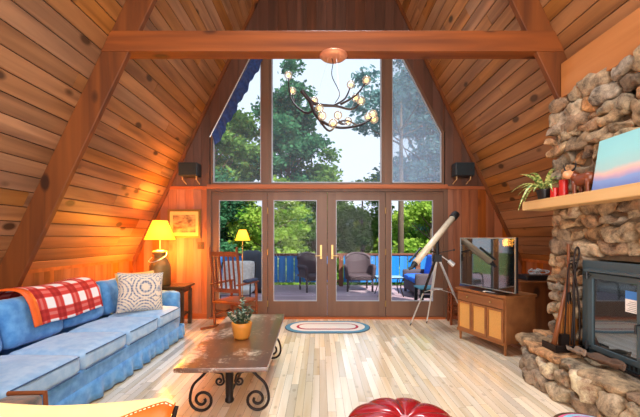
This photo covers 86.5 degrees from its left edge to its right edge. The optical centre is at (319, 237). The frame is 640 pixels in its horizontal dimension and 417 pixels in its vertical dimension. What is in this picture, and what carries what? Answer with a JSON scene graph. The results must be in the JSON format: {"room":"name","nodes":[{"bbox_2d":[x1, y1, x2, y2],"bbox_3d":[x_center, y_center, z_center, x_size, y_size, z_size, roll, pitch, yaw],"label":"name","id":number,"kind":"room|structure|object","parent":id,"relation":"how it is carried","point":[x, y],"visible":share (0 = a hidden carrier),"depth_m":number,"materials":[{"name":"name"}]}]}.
{"room":"cabin living room","nodes":[
{"label":"cabin living room","id":0,"kind":"room"},
{"bbox_2d":[21,258,132,286],"bbox_3d":[-3.089,0.833,1.200,0.042,0.995,8.800,0,0,0],"label":"wall","id":1,"kind":"structure","parent":0,"point":[98,271],"depth_m":4.35,"materials":[{"name":"brown wood"}]},
{"bbox_2d":[0,0,254,269],"bbox_3d":[-1.792,-2.704,1.375,3.848,8.070,9.550,0,0,0],"label":"ceiling","id":2,"kind":"structure","parent":0,"point":[50,50],"depth_m":3.76,"materials":[{"name":"brown wood"}]},
{"bbox_2d":[0,0,156,288],"bbox_3d":[-1.797,-2.070,3.248,3.493,6.800,0.055,0,0,0],"label":"rafter","id":3,"kind":"object","parent":2,"relation":"attached to","point":[134,15],"visible":1,"depth_m":3.22,"materials":[{"name":"brown wood"}]},
{"bbox_2d":[101,31,563,58],"bbox_3d":[0.120,-1.863,3.285,4.380,0.195,0.150,0,0,0],"label":"ceiling beam","id":4,"kind":"structure","parent":2,"relation":"attached to","point":[141,44],"depth_m":3.21,"materials":[{"name":"brown wood"}]},
{"bbox_2d":[284,48,377,131],"bbox_3d":[0.091,-1.377,3.300,0.914,0.773,0.542,0,0,0],"label":"chandelier","id":5,"kind":"object","parent":4,"relation":"hanging from","point":[331,55],"visible":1,"depth_m":3.27,"materials":[{"name":"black metal"}]},
{"bbox_2d":[133,0,521,312],"bbox_3d":[0.120,-2.530,5.646,7.387,7.720,0.091,0,0,0],"label":"wall","id":6,"kind":"structure","parent":0,"point":[478,218],"depth_m":5.60,"materials":[{"name":"brown wood"}]},
{"bbox_2d":[168,209,200,237],"bbox_3d":[-2.228,-0.235,5.583,0.540,0.470,0.030,0,0,0],"label":"framed picture","id":7,"kind":"object","parent":6,"relation":"attached to","point":[184,223],"visible":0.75,"depth_m":5.58},
{"bbox_2d":[178,162,200,184],"bbox_3d":[-2.092,-1.039,5.481,0.300,0.318,0.243,0,0,0],"label":"wall speaker","id":8,"kind":"object","parent":6,"relation":"attached to","point":[185,169],"visible":1,"depth_m":5.36,"materials":[{"name":"plastic"}]},
{"bbox_2d":[179,163,195,174],"bbox_3d":[-2.092,-1.093,5.365,0.280,0.190,0.010,0,0,0],"label":"grille","id":9,"kind":"object","parent":8,"relation":"attached to","point":[184,168],"depth_m":5.36,"materials":[{"name":"fabric"}]},
{"bbox_2d":[132,0,258,266],"bbox_3d":[-1.723,-2.530,5.588,3.666,7.720,0.025,0,0,0],"label":"trim","id":10,"kind":"structure","parent":6,"relation":"attached to","point":[225,67],"depth_m":5.58,"materials":[{"name":"brown wood"}]},
{"bbox_2d":[197,242,203,248],"bbox_3d":[-1.960,0.124,5.588,0.110,0.115,0.024,0,0,0],"label":"switch plate","id":11,"kind":"object","parent":6,"relation":"attached to","point":[200,245],"visible":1,"depth_m":5.59,"materials":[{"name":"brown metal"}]},
{"bbox_2d":[211,59,262,183],"bbox_3d":[-1.367,-2.053,5.635,0.865,2.355,0.090,0,0,0],"label":"window","id":12,"kind":"structure","parent":6,"relation":"in","point":[261,64],"depth_m":5.59,"materials":[{"name":"clear glass"}]},
{"bbox_2d":[210,59,262,144],"bbox_3d":[-1.317,-2.373,5.565,0.980,1.721,0.064,0,0,0],"label":"window curtain","id":13,"kind":"object","parent":12,"relation":"hanging from","point":[253,66],"visible":0.85,"depth_m":5.56,"materials":[{"name":"blue fabric"}]},
{"bbox_2d":[211,192,267,316],"bbox_3d":[-1.323,0.268,5.621,0.943,2.055,0.068,0,0,0],"label":"door","id":14,"kind":"structure","parent":6,"relation":"in","point":[216,197],"depth_m":5.61,"materials":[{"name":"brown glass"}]},
{"bbox_2d":[268,192,326,316],"bbox_3d":[-0.371,0.268,5.600,0.974,2.055,0.110,0,0,0],"label":"door","id":15,"kind":"structure","parent":6,"relation":"in","point":[318,307],"depth_m":5.61,"materials":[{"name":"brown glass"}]},
{"bbox_2d":[184,313,457,318],"bbox_3d":[0.120,1.285,5.593,6.600,0.090,0.015,0,0,0],"label":"baseboard","id":16,"kind":"structure","parent":6,"relation":"attached to","point":[194,315],"depth_m":5.59,"materials":[{"name":"brown wood"}]},
{"bbox_2d":[263,59,389,183],"bbox_3d":[0.107,-2.092,5.625,2.085,2.475,0.110,0,0,0],"label":"trim","id":17,"kind":"structure","parent":6,"relation":"attached to","point":[265,61],"depth_m":5.57,"materials":[{"name":"brown wood"}]},
{"bbox_2d":[269,59,383,183],"bbox_3d":[0.107,-2.053,5.635,1.885,2.355,0.090,0,0,0],"label":"window","id":18,"kind":"structure","parent":6,"relation":"in","point":[270,60],"depth_m":5.59,"materials":[{"name":"clear glass"}]},
{"bbox_2d":[207,189,447,318],"bbox_3d":[0.120,0.260,5.640,3.960,2.140,0.120,0,0,0],"label":"trim","id":19,"kind":"structure","parent":6,"relation":"attached to","point":[445,191],"depth_m":5.58,"materials":[{"name":"brown wood"}]},
{"bbox_2d":[207,184,447,188],"bbox_3d":[0.120,-0.840,5.620,3.940,0.070,0.140,0,0,0],"label":"trim","id":20,"kind":"structure","parent":6,"relation":"attached to","point":[209,186],"depth_m":5.55,"materials":[{"name":"brown wood"}]},
{"bbox_2d":[209,316,445,318],"bbox_3d":[0.120,1.315,5.650,3.880,0.030,0.180,0,0,0],"label":"trim","id":21,"kind":"structure","parent":6,"relation":"attached to","point":[327,317],"depth_m":5.56,"materials":[{"name":"brown wood"}]},
{"bbox_2d":[170,186,484,188],"bbox_3d":[0.120,-0.825,5.590,5.440,0.050,0.020,0,0,0],"label":"trim","id":22,"kind":"structure","parent":6,"relation":"attached to","point":[171,187],"depth_m":5.58,"materials":[{"name":"brown wood"}]},
{"bbox_2d":[327,192,385,316],"bbox_3d":[0.607,0.268,5.600,0.966,2.055,0.110,0,0,0],"label":"door","id":23,"kind":"structure","parent":6,"relation":"in","point":[335,308],"depth_m":5.61,"materials":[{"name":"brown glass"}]},
{"bbox_2d":[385,192,442,316],"bbox_3d":[1.558,0.268,5.626,0.947,2.055,0.058,0,0,0],"label":"door","id":24,"kind":"structure","parent":6,"relation":"in","point":[394,308],"depth_m":5.61,"materials":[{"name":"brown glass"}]},
{"bbox_2d":[390,59,443,183],"bbox_3d":[1.595,-2.053,5.635,0.890,2.355,0.090,0,0,0],"label":"window","id":25,"kind":"structure","parent":6,"relation":"in","point":[405,62],"depth_m":5.59,"materials":[{"name":"clear glass"}]},
{"bbox_2d":[395,0,521,266],"bbox_3d":[1.963,-2.530,5.588,3.666,7.720,0.025,0,0,0],"label":"trim","id":26,"kind":"structure","parent":6,"relation":"attached to","point":[403,13],"depth_m":5.58,"materials":[{"name":"brown wood"}]},
{"bbox_2d":[452,162,474,184],"bbox_3d":[2.298,-1.039,5.481,0.300,0.318,0.243,0,0,0],"label":"wall speaker","id":27,"kind":"object","parent":6,"relation":"attached to","point":[459,169],"visible":1,"depth_m":5.36,"materials":[{"name":"plastic"}]},
{"bbox_2d":[457,163,474,174],"bbox_3d":[2.298,-1.093,5.365,0.280,0.190,0.010,0,0,0],"label":"grille","id":28,"kind":"object","parent":27,"relation":"attached to","point":[462,168],"depth_m":5.36,"materials":[{"name":"fabric"}]},
{"bbox_2d":[89,319,577,416],"bbox_3d":[0.124,1.390,0.777,7.807,0.120,9.946,0,0,0],"label":"floor","id":29,"kind":"structure","parent":0,"point":[313,375],"depth_m":3.27,"materials":[{"name":"brown wood"}]},
{"bbox_2d":[0,390,47,404],"bbox_3d":[-1.668,0.900,1.290,0.761,0.900,0.677,0,0,-3],"label":"armchair","id":30,"kind":"object","parent":29,"relation":"on","point":[14,397],"visible":0.56,"depth_m":1.60,"materials":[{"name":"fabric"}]},
{"bbox_2d":[0,397,178,416],"bbox_3d":[-0.860,0.933,0.764,0.786,0.828,0.736,0,0,0],"label":"chair","id":31,"kind":"object","parent":29,"relation":"on","point":[163,406],"visible":1,"depth_m":1.09,"materials":[{"name":"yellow leather"}]},
{"bbox_2d":[0,278,184,405],"bbox_3d":[-2.305,0.902,3.190,1.016,0.827,2.953,0,0,0],"label":"sofa","id":32,"kind":"object","parent":29,"relation":"on","point":[78,358],"visible":0.78,"depth_m":2.86,"materials":[{"name":"blue fabric"}]},
{"bbox_2d":[0,296,61,350],"bbox_3d":[-2.529,0.700,2.932,0.254,0.422,0.607,0,0,0],"label":"cushion","id":33,"kind":"object","parent":32,"relation":"on","point":[17,329],"depth_m":2.75,"materials":[{"name":"blue fabric"}]},
{"bbox_2d":[0,355,79,398],"bbox_3d":[-2.135,0.952,2.296,0.629,0.185,0.641,0,0,0],"label":"seat cushion","id":34,"kind":"object","parent":32,"relation":"on","point":[50,373],"depth_m":2.32,"materials":[{"name":"blue fabric"}]},
{"bbox_2d":[0,277,102,327],"bbox_3d":[-2.607,0.589,3.245,0.491,0.337,0.951,0,0,0],"label":"throw blanket","id":35,"kind":"object","parent":32,"relation":"on","point":[71,297],"visible":0.95,"depth_m":3.17,"materials":[{"name":"red fabric"}]},
{"bbox_2d":[8,332,125,369],"bbox_3d":[-2.135,0.953,2.930,0.629,0.186,0.610,0,0,0],"label":"seat cushion","id":36,"kind":"object","parent":32,"relation":"on","point":[94,349],"depth_m":2.82,"materials":[{"name":"blue fabric"}]},
{"bbox_2d":[60,283,104,330],"bbox_3d":[-2.531,0.699,3.553,0.249,0.420,0.620,0,0,0],"label":"cushion","id":37,"kind":"object","parent":32,"relation":"on","point":[97,313],"depth_m":3.52,"materials":[{"name":"blue fabric"}]},
{"bbox_2d":[96,278,117,314],"bbox_3d":[-2.530,0.702,4.161,0.246,0.410,0.587,0,0,0],"label":"cushion","id":38,"kind":"object","parent":32,"relation":"on","point":[109,288],"depth_m":3.94,"materials":[{"name":"blue fabric"}]},
{"bbox_2d":[68,317,156,343],"bbox_3d":[-2.136,0.952,3.549,0.627,0.189,0.610,0,0,0],"label":"seat cushion","id":39,"kind":"object","parent":32,"relation":"on","point":[136,329],"depth_m":3.44,"materials":[{"name":"blue fabric"}]},
{"bbox_2d":[115,270,153,282],"bbox_3d":[-2.300,0.640,4.270,0.469,0.435,0.218,0,0,-45],"label":"throw pillow","id":40,"kind":"object","parent":32,"relation":"on","point":[152,271],"visible":0.06,"depth_m":4.31,"materials":[{"name":"beige fabric"}]},
{"bbox_2d":[116,272,162,313],"bbox_3d":[-2.140,0.645,4.060,0.529,0.488,0.217,0,0,-39],"label":"throw pillow","id":41,"kind":"object","parent":32,"relation":"on","point":[136,292],"visible":0.99,"depth_m":3.98,"materials":[{"name":"beige fabric"}]},
{"bbox_2d":[108,306,179,327],"bbox_3d":[-2.135,0.952,4.161,0.627,0.186,0.591,0,0,0],"label":"seat cushion","id":42,"kind":"object","parent":32,"relation":"on","point":[168,315],"depth_m":4.00,"materials":[{"name":"blue fabric"}]},
{"bbox_2d":[162,283,194,322],"bbox_3d":[-2.330,1.018,5.155,0.720,0.625,0.410,0,0,0],"label":"side table","id":43,"kind":"object","parent":29,"relation":"on","point":[180,287],"visible":0.41,"depth_m":5.05,"materials":[{"name":"brown wood"}]},
{"bbox_2d":[144,220,175,285],"bbox_3d":[-2.390,0.222,5.080,0.433,0.966,0.433,0,0,0],"label":"table lamp","id":44,"kind":"object","parent":43,"relation":"on","point":[159,230],"visible":0.98,"depth_m":4.97,"materials":[{"name":"dark bronze metal"},{"name":"yellow fabric"}]},
{"bbox_2d":[173,314,283,411],"bbox_3d":[-0.705,1.097,3.130,0.640,0.437,1.640,0,0,-2],"label":"coffee table","id":45,"kind":"object","parent":29,"relation":"on","point":[219,352],"visible":0.9,"depth_m":2.58,"materials":[{"name":"brown wood"}]},
{"bbox_2d":[226,297,253,339],"bbox_3d":[-0.691,0.693,2.972,0.229,0.369,0.194,0,0,19],"label":"potted succulent","id":46,"kind":"object","parent":45,"relation":"on","point":[241,326],"visible":1,"depth_m":2.93,"materials":[{"name":"orange ceramic"}]},
{"bbox_2d":[231,320,251,339],"bbox_3d":[-0.685,0.806,2.980,0.176,0.143,0.176,0,0,0],"label":"pot","id":47,"kind":"object","parent":45,"relation":"on","point":[241,330],"depth_m":2.92,"materials":[{"name":"ceramic"}]},
{"bbox_2d":[200,247,258,329],"bbox_3d":[-1.262,0.725,5.147,0.530,1.197,1.045,0,0,20],"label":"rocking chair","id":48,"kind":"object","parent":29,"relation":"on","point":[232,300],"visible":0.91,"depth_m":4.92,"materials":[{"name":"orange wood"}]},
{"bbox_2d":[235,230,249,296],"bbox_3d":[-1.220,0.600,5.360,0.233,1.460,0.233,0,0,0],"label":"floor lamp","id":49,"kind":"object","parent":29,"relation":"on","point":[242,235],"visible":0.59,"depth_m":5.30,"materials":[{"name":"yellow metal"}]},
{"bbox_2d":[285,321,369,333],"bbox_3d":[0.112,1.324,5.075,1.271,0.013,0.691,0,0,0],"label":"braided rug","id":50,"kind":"object","parent":29,"relation":"on","point":[306,327],"visible":1,"depth_m":5.01,"materials":[{"name":"fabric"}]},
{"bbox_2d":[348,397,451,416],"bbox_3d":[0.430,1.099,1.720,0.651,0.422,0.643,0,0,0],"label":"leather ottoman","id":51,"kind":"object","parent":29,"relation":"on","point":[385,406],"visible":1,"depth_m":1.79,"materials":[{"name":"red leather"}]},
{"bbox_2d":[408,211,459,325],"bbox_3d":[1.538,0.470,4.889,1.088,1.727,0.661,0,0,-24],"label":"telescope","id":52,"kind":"object","parent":29,"relation":"on","point":[434,242],"visible":0.96,"depth_m":4.72,"materials":[{"name":"white plastic"}]},
{"bbox_2d":[447,288,457,324],"bbox_3d":[2.200,1.064,5.300,0.380,0.534,0.320,0,0,12],"label":"stool","id":53,"kind":"object","parent":29,"relation":"on","point":[450,305],"visible":0.45,"depth_m":5.21,"materials":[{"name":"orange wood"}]},
{"bbox_2d":[456,286,536,355],"bbox_3d":[2.155,0.990,4.233,0.495,0.680,0.792,0,0,-19],"label":"media console","id":54,"kind":"object","parent":29,"relation":"on","point":[497,319],"visible":0.9,"depth_m":3.94,"materials":[{"name":"brown wood"}]},
{"bbox_2d":[460,238,517,294],"bbox_3d":[2.038,0.323,4.109,0.180,0.655,0.886,0,0,-16],"label":"television","id":55,"kind":"object","parent":54,"relation":"on","point":[490,264],"visible":0.96,"depth_m":4.01,"materials":[{"name":"black plastic"}]},
{"bbox_2d":[518,279,553,328],"bbox_3d":[2.935,0.953,4.720,0.590,0.755,0.480,0,0,0],"label":"wooden chest","id":56,"kind":"object","parent":29,"relation":"on","point":[543,314],"visible":0.23,"depth_m":4.50,"materials":[{"name":"brown wood"}]},
{"bbox_2d":[518,268,549,280],"bbox_3d":[2.950,0.491,4.664,0.340,0.164,0.232,0,0,0],"label":"box","id":57,"kind":"object","parent":56,"relation":"on","point":[532,276],"visible":0.98,"depth_m":4.56,"materials":[{"name":"black plastic"}]},
{"bbox_2d":[553,412,596,416],"bbox_3d":[1.330,1.116,1.645,0.356,0.432,0.356,0,0,0],"label":"round stool","id":58,"kind":"object","parent":29,"relation":"on","point":[565,414],"visible":1,"depth_m":1.77,"materials":[{"name":"multicoloured fabric"}]},
{"bbox_2d":[515,44,639,416],"bbox_3d":[2.597,-0.015,2.043,1.446,2.798,3.186,0,0,0],"label":"stone fireplace","id":59,"kind":"object","parent":29,"relation":"on","point":[606,106],"visible":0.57,"depth_m":2.81,"materials":[{"name":"brown stone"}]},
{"bbox_2d":[542,246,582,352],"bbox_3d":[2.140,0.529,3.005,0.240,0.912,0.190,0,0,0],"label":"stand","id":60,"kind":"object","parent":59,"relation":"on","point":[564,339],"visible":0.94,"depth_m":2.95,"materials":[{"name":"black metal"}]},
{"bbox_2d":[542,340,582,352],"bbox_3d":[2.135,0.955,3.005,0.230,0.060,0.190,0,0,0],"label":"tray","id":61,"kind":"object","parent":60,"relation":"on","point":[561,346],"depth_m":2.95,"materials":[{"name":"black metal"}]},
{"bbox_2d":[559,244,579,345],"bbox_3d":[2.247,0.520,3.079,0.193,0.931,0.083,0,0,0],"label":"broom","id":62,"kind":"object","parent":60,"relation":"hanging from","point":[569,302],"visible":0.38,"depth_m":3.06,"materials":[{"name":"wicker"}]},
{"bbox_2d":[566,345,586,355],"bbox_3d":[2.120,0.931,2.820,0.115,0.089,0.343,0,0,19],"label":"bark slab","id":63,"kind":"object","parent":59,"relation":"on","point":[575,349],"visible":0.92,"depth_m":2.79,"materials":[{"name":"brown wood"}]},
{"bbox_2d":[522,182,639,210],"bbox_3d":[2.235,-0.324,2.225,0.256,0.097,2.655,0,0,0],"label":"mantel shelf","id":64,"kind":"object","parent":59,"relation":"attached to","point":[627,192],"visible":0.98,"depth_m":2.70,"materials":[{"name":"brown wood"}]},
{"bbox_2d":[512,168,559,209],"bbox_3d":[2.184,-0.467,3.380,0.524,0.419,0.426,0,0,-42],"label":"potted plant","id":65,"kind":"object","parent":64,"relation":"on","point":[543,192],"visible":0.86,"depth_m":3.32,"materials":[{"name":"green plant"}]},
{"bbox_2d":[550,188,558,197],"bbox_3d":[2.190,-0.424,3.175,0.068,0.103,0.068,0,0,0],"label":"pillar candle","id":66,"kind":"object","parent":64,"relation":"on","point":[555,192],"visible":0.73,"depth_m":3.15,"materials":[{"name":"red wax"}]},
{"bbox_2d":[559,179,567,195],"bbox_3d":[2.210,-0.454,3.085,0.072,0.163,0.072,0,0,0],"label":"pillar candle","id":67,"kind":"object","parent":64,"relation":"on","point":[563,184],"visible":0.7,"depth_m":3.06,"materials":[{"name":"red wax"}]},
{"bbox_2d":[562,161,594,193],"bbox_3d":[2.185,-0.510,2.867,0.140,0.289,0.337,0,0,0],"label":"cow figurine","id":68,"kind":"object","parent":64,"relation":"on","point":[578,179],"visible":0.86,"depth_m":2.86,"materials":[{"name":"orange ceramic"}]},
{"bbox_2d":[592,128,639,189],"bbox_3d":[2.197,-0.568,2.310,0.083,0.397,0.780,0,0,0],"label":"canvas painting","id":69,"kind":"object","parent":64,"relation":"on","point":[618,157],"visible":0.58,"depth_m":2.49},
{"bbox_2d":[579,350,625,370],"bbox_3d":[2.150,0.933,2.600,0.136,0.084,0.384,0,0,-1],"label":"bark slab","id":70,"kind":"object","parent":59,"relation":"on","point":[615,363],"visible":0.94,"depth_m":2.55,"materials":[{"name":"brown wood"}]},
{"bbox_2d":[582,260,639,377],"bbox_3d":[2.376,0.588,2.395,0.367,0.795,1.070,0,0,0],"label":"fireplace insert","id":71,"kind":"object","parent":59,"relation":"in","point":[610,290],"visible":0.84,"depth_m":2.61,"materials":[{"name":"grey metal"}]},
{"bbox_2d":[584,268,639,277],"bbox_3d":[2.235,0.265,2.405,0.050,0.020,0.890,0,0,0],"label":"shelf","id":72,"kind":"object","parent":71,"relation":"attached to","point":[623,272],"depth_m":2.59,"materials":[{"name":"grey metal"}]},
{"bbox_2d":[399,0,639,260],"bbox_3d":[2.032,-2.704,1.375,3.848,8.070,9.550,0,0,0],"label":"ceiling","id":73,"kind":"structure","parent":0,"point":[499,106],"depth_m":4.45,"materials":[{"name":"brown wood"}]},
{"bbox_2d":[508,0,566,112],"bbox_3d":[2.037,-2.070,3.248,3.493,6.800,0.055,0,0,0],"label":"rafter","id":74,"kind":"object","parent":73,"relation":"attached to","point":[530,15],"visible":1,"depth_m":3.22,"materials":[{"name":"brown wood"}]},
{"bbox_2d":[522,258,556,274],"bbox_3d":[3.329,0.833,1.200,0.042,0.995,8.800,0,0,0],"label":"wall","id":75,"kind":"structure","parent":0,"point":[527,264],"depth_m":5.24,"materials":[{"name":"brown wood"}]},
{"bbox_2d":[561,7,639,96],"bbox_3d":[2.285,-1.480,1.752,0.030,0.320,2.905,0,0,0],"label":"wall","id":76,"kind":"structure","parent":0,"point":[592,61],"depth_m":2.74,"materials":[{"name":"brown wood"}]},
{"label":"outside","id":77,"kind":"structure","parent":0,"visible":0},
{"bbox_3d":[0.500,1.548,8.025,15.000,0.165,4.550,0,0,0],"label":"deck","id":78,"kind":"object","parent":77,"visible":0},
{"bbox_2d":[221,285,431,299],"bbox_3d":[0.500,1.445,8.057,15.000,0.030,4.615,0,0,0],"label":"deck","id":79,"kind":"object","parent":78,"relation":"on","point":[281,292],"visible":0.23,"depth_m":8.76,"materials":[{"name":"grey wood"}]},
{"bbox_2d":[220,261,255,298],"bbox_3d":[-1.750,0.963,7.028,0.790,0.939,0.752,0,0,0],"label":"patio chair","id":80,"kind":"object","parent":79,"relation":"on","point":[249,267],"visible":0.51,"depth_m":7.24,"materials":[{"name":"white fabric"}]},
{"bbox_2d":[220,286,254,294],"bbox_3d":[-1.750,1.070,7.000,0.720,0.120,0.640,0,0,0],"label":"seat cushion","id":81,"kind":"object","parent":80,"relation":"on","point":[247,290],"depth_m":6.69,"materials":[{"name":"white fabric"}]},
{"bbox_2d":[222,261,254,285],"bbox_3d":[-1.750,0.790,7.300,0.680,0.594,0.207,0,0,0],"label":"cushion","id":82,"kind":"object","parent":80,"relation":"on","point":[248,266],"depth_m":7.26,"materials":[{"name":"white fabric"}]},
{"bbox_2d":[241,250,261,292],"bbox_3d":[-1.781,0.875,8.999,0.634,1.109,0.574,0,0,0],"label":"covered grill","id":83,"kind":"object","parent":79,"relation":"on","point":[248,255],"visible":0.45,"depth_m":8.76,"materials":[{"name":"grey fabric"}]},
{"bbox_2d":[297,252,315,292],"bbox_3d":[-0.207,0.911,9.330,0.869,1.037,0.863,0,0,-28],"label":"wicker armchair","id":84,"kind":"object","parent":79,"relation":"on","point":[306,265],"visible":0.74,"depth_m":9.47,"materials":[{"name":"wicker"}]},
{"bbox_2d":[220,253,431,285],"bbox_3d":[0.500,0.943,10.105,15.000,0.975,0.130,0,0,0],"label":"deck railing","id":85,"kind":"object","parent":79,"relation":"on","point":[285,264],"visible":0.09,"depth_m":10.07,"materials":[{"name":"blue wood"}]},
{"bbox_2d":[343,252,375,291],"bbox_3d":[1.067,0.911,9.384,0.869,1.037,0.863,0,0,0],"label":"wicker armchair","id":86,"kind":"object","parent":79,"relation":"on","point":[358,266],"visible":0.99,"depth_m":9.59,"materials":[{"name":"grey wicker"}]},
{"bbox_2d":[374,275,404,296],"bbox_3d":[1.720,1.197,8.500,0.680,0.474,0.540,0,0,0],"label":"patio table","id":87,"kind":"object","parent":79,"relation":"on","point":[397,277],"visible":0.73,"depth_m":8.48,"materials":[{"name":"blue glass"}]},
{"bbox_2d":[403,255,431,298],"bbox_3d":[2.644,0.935,8.600,0.835,0.989,1.310,0,0,0],"label":"wicker loveseat","id":88,"kind":"object","parent":79,"relation":"on","point":[412,277],"visible":0.43,"depth_m":8.66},
{"bbox_2d":[409,276,414,282],"bbox_3d":[2.590,1.013,8.329,0.728,0.151,0.525,0,0,0],"label":"seat cushion","id":89,"kind":"object","parent":88,"relation":"on","point":[411,278],"depth_m":8.32,"materials":[{"name":"blue fabric"}]},
{"bbox_2d":[404,273,423,279],"bbox_3d":[2.592,1.016,8.870,0.723,0.150,0.526,0,0,0],"label":"seat cushion","id":90,"kind":"object","parent":88,"relation":"on","point":[406,275],"depth_m":8.88,"materials":[{"name":"blue fabric"}]},
{"bbox_2d":[424,255,431,273],"bbox_3d":[2.880,0.710,8.870,0.218,0.539,0.520,0,0,0],"label":"cushion","id":91,"kind":"object","parent":88,"relation":"on","point":[428,264],"depth_m":8.84,"materials":[{"name":"blue fabric"}]},
{"bbox_2d":[414,285,430,299],"bbox_3d":[2.370,1.218,6.990,0.760,0.425,0.480,0,0,0],"label":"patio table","id":92,"kind":"object","parent":79,"relation":"on","point":[416,287],"visible":0.32,"depth_m":7.05,"materials":[{"name":"teal paint"}]},
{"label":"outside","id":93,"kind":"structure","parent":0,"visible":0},
{"bbox_3d":[0.000,3.080,50.100,120.000,0.300,79.800,0,0,0],"label":"ground","id":94,"kind":"structure","parent":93,"visible":0},
{"bbox_2d":[215,167,248,252],"bbox_3d":[-4.088,0.046,13.533,2.668,5.773,3.087,0,0,-21],"label":"broadleaf tree","id":95,"kind":"object","parent":94,"relation":"on","point":[231,211],"visible":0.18,"depth_m":13.30,"materials":[{"name":"green plant"}]},
{"bbox_2d":[217,123,258,207],"bbox_3d":[-6.736,-3.256,21.191,6.046,12.380,5.637,0,0,0],"label":"broadleaf tree","id":96,"kind":"object","parent":94,"relation":"on","point":[247,202],"visible":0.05,"depth_m":19.94,"materials":[{"name":"green plant"}]},
{"bbox_2d":[215,101,274,248],"bbox_3d":[-4.930,-2.369,16.285,5.370,10.606,5.586,0,0,-42],"label":"broadleaf tree","id":97,"kind":"object","parent":94,"relation":"on","point":[239,149],"visible":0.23,"depth_m":15.88,"materials":[{"name":"green plant"}]},
{"bbox_2d":[251,217,284,252],"bbox_3d":[-4.923,0.381,24.239,7.788,5.557,7.533,0,0,-37],"label":"shrub","id":98,"kind":"object","parent":94,"relation":"on","point":[276,225],"visible":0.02,"depth_m":23.29,"materials":[{"name":"green plant"}]},
{"bbox_2d":[221,175,315,252],"bbox_3d":[-2.385,0.119,14.505,3.663,5.625,3.556,0,0,-41],"label":"broadleaf tree","id":99,"kind":"object","parent":94,"relation":"on","point":[293,233],"visible":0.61,"depth_m":14.21,"materials":[{"name":"green plant"}]},
{"bbox_2d":[248,59,334,242],"bbox_3d":[-1.524,-3.056,17.144,4.241,11.980,4.558,0,0,-17],"label":"broadleaf tree","id":100,"kind":"object","parent":94,"relation":"on","point":[292,136],"visible":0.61,"depth_m":16.29,"materials":[{"name":"green plant"}]},
{"bbox_2d":[274,247,343,284],"bbox_3d":[-0.836,1.649,12.407,3.463,2.652,3.184,0,0,-26],"label":"shrub","id":101,"kind":"object","parent":94,"relation":"on","point":[289,249],"visible":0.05,"depth_m":11.83,"materials":[{"name":"green plant"}]},
{"bbox_2d":[281,146,353,252],"bbox_3d":[-0.362,-1.223,18.872,4.466,8.312,4.541,0,0,-45],"label":"broadleaf tree","id":102,"kind":"object","parent":94,"relation":"on","point":[321,172],"visible":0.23,"depth_m":18.33,"materials":[{"name":"green plant"}]},
{"bbox_2d":[297,201,362,252],"bbox_3d":[0.253,-0.240,19.642,4.732,6.347,5.012,0,0,0],"label":"broadleaf tree","id":103,"kind":"object","parent":94,"relation":"on","point":[345,210],"visible":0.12,"depth_m":19.60,"materials":[{"name":"green plant"}]},
{"bbox_2d":[305,251,403,284],"bbox_3d":[1.183,1.677,12.114,3.864,2.562,3.387,0,0,31],"label":"shrub","id":104,"kind":"object","parent":94,"relation":"on","point":[344,283],"visible":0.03,"depth_m":11.46,"materials":[{"name":"green plant"}]},
{"bbox_2d":[337,172,396,283],"bbox_3d":[2.547,-0.515,20.511,4.729,6.894,5.022,0,0,-18],"label":"broadleaf tree","id":105,"kind":"object","parent":94,"relation":"on","point":[370,230],"visible":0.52,"depth_m":19.75,"materials":[{"name":"green plant"}]},
{"bbox_2d":[338,202,414,273],"bbox_3d":[4.009,0.250,25.113,7.367,5.728,7.282,0,0,-40],"label":"broadleaf tree","id":106,"kind":"object","parent":94,"relation":"on","point":[367,248],"visible":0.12,"depth_m":22.14,"materials":[{"name":"green plant"}]},
{"bbox_2d":[345,64,435,283],"bbox_3d":[2.921,-1.666,12.040,4.301,9.195,4.510,0,0,0],"label":"broadleaf tree","id":107,"kind":"object","parent":94,"relation":"on","point":[400,96],"visible":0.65,"depth_m":12.07,"materials":[{"name":"green leaves"},{"name":"bark"}]},
{"bbox_2d":[370,240,416,283],"bbox_3d":[3.224,1.508,12.779,3.678,2.845,3.657,0,0,0],"label":"shrub","id":108,"kind":"object","parent":94,"relation":"on","point":[394,248],"visible":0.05,"depth_m":12.40,"materials":[{"name":"green plant"}]},
{"bbox_2d":[355,59,439,233],"bbox_3d":[5.122,-3.838,16.187,6.644,13.543,6.781,0,0,15],"label":"conifer tree","id":109,"kind":"object","parent":94,"relation":"on","point":[425,156],"visible":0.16,"depth_m":14.88,"materials":[{"name":"green plant"}]},
{"bbox_2d":[373,201,431,252],"bbox_3d":[4.523,0.442,13.420,3.984,4.982,3.944,0,0,-37],"label":"broadleaf tree","id":110,"kind":"object","parent":94,"relation":"on","point":[412,213],"visible":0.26,"depth_m":13.04,"materials":[{"name":"green plant"}]},
{"bbox_2d":[407,160,436,241],"bbox_3d":[7.266,-1.319,19.284,5.307,8.503,5.353,0,0,0],"label":"broadleaf tree","id":111,"kind":"object","parent":94,"relation":"on","point":[417,234],"visible":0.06,"depth_m":18.46,"materials":[{"name":"green plant"}]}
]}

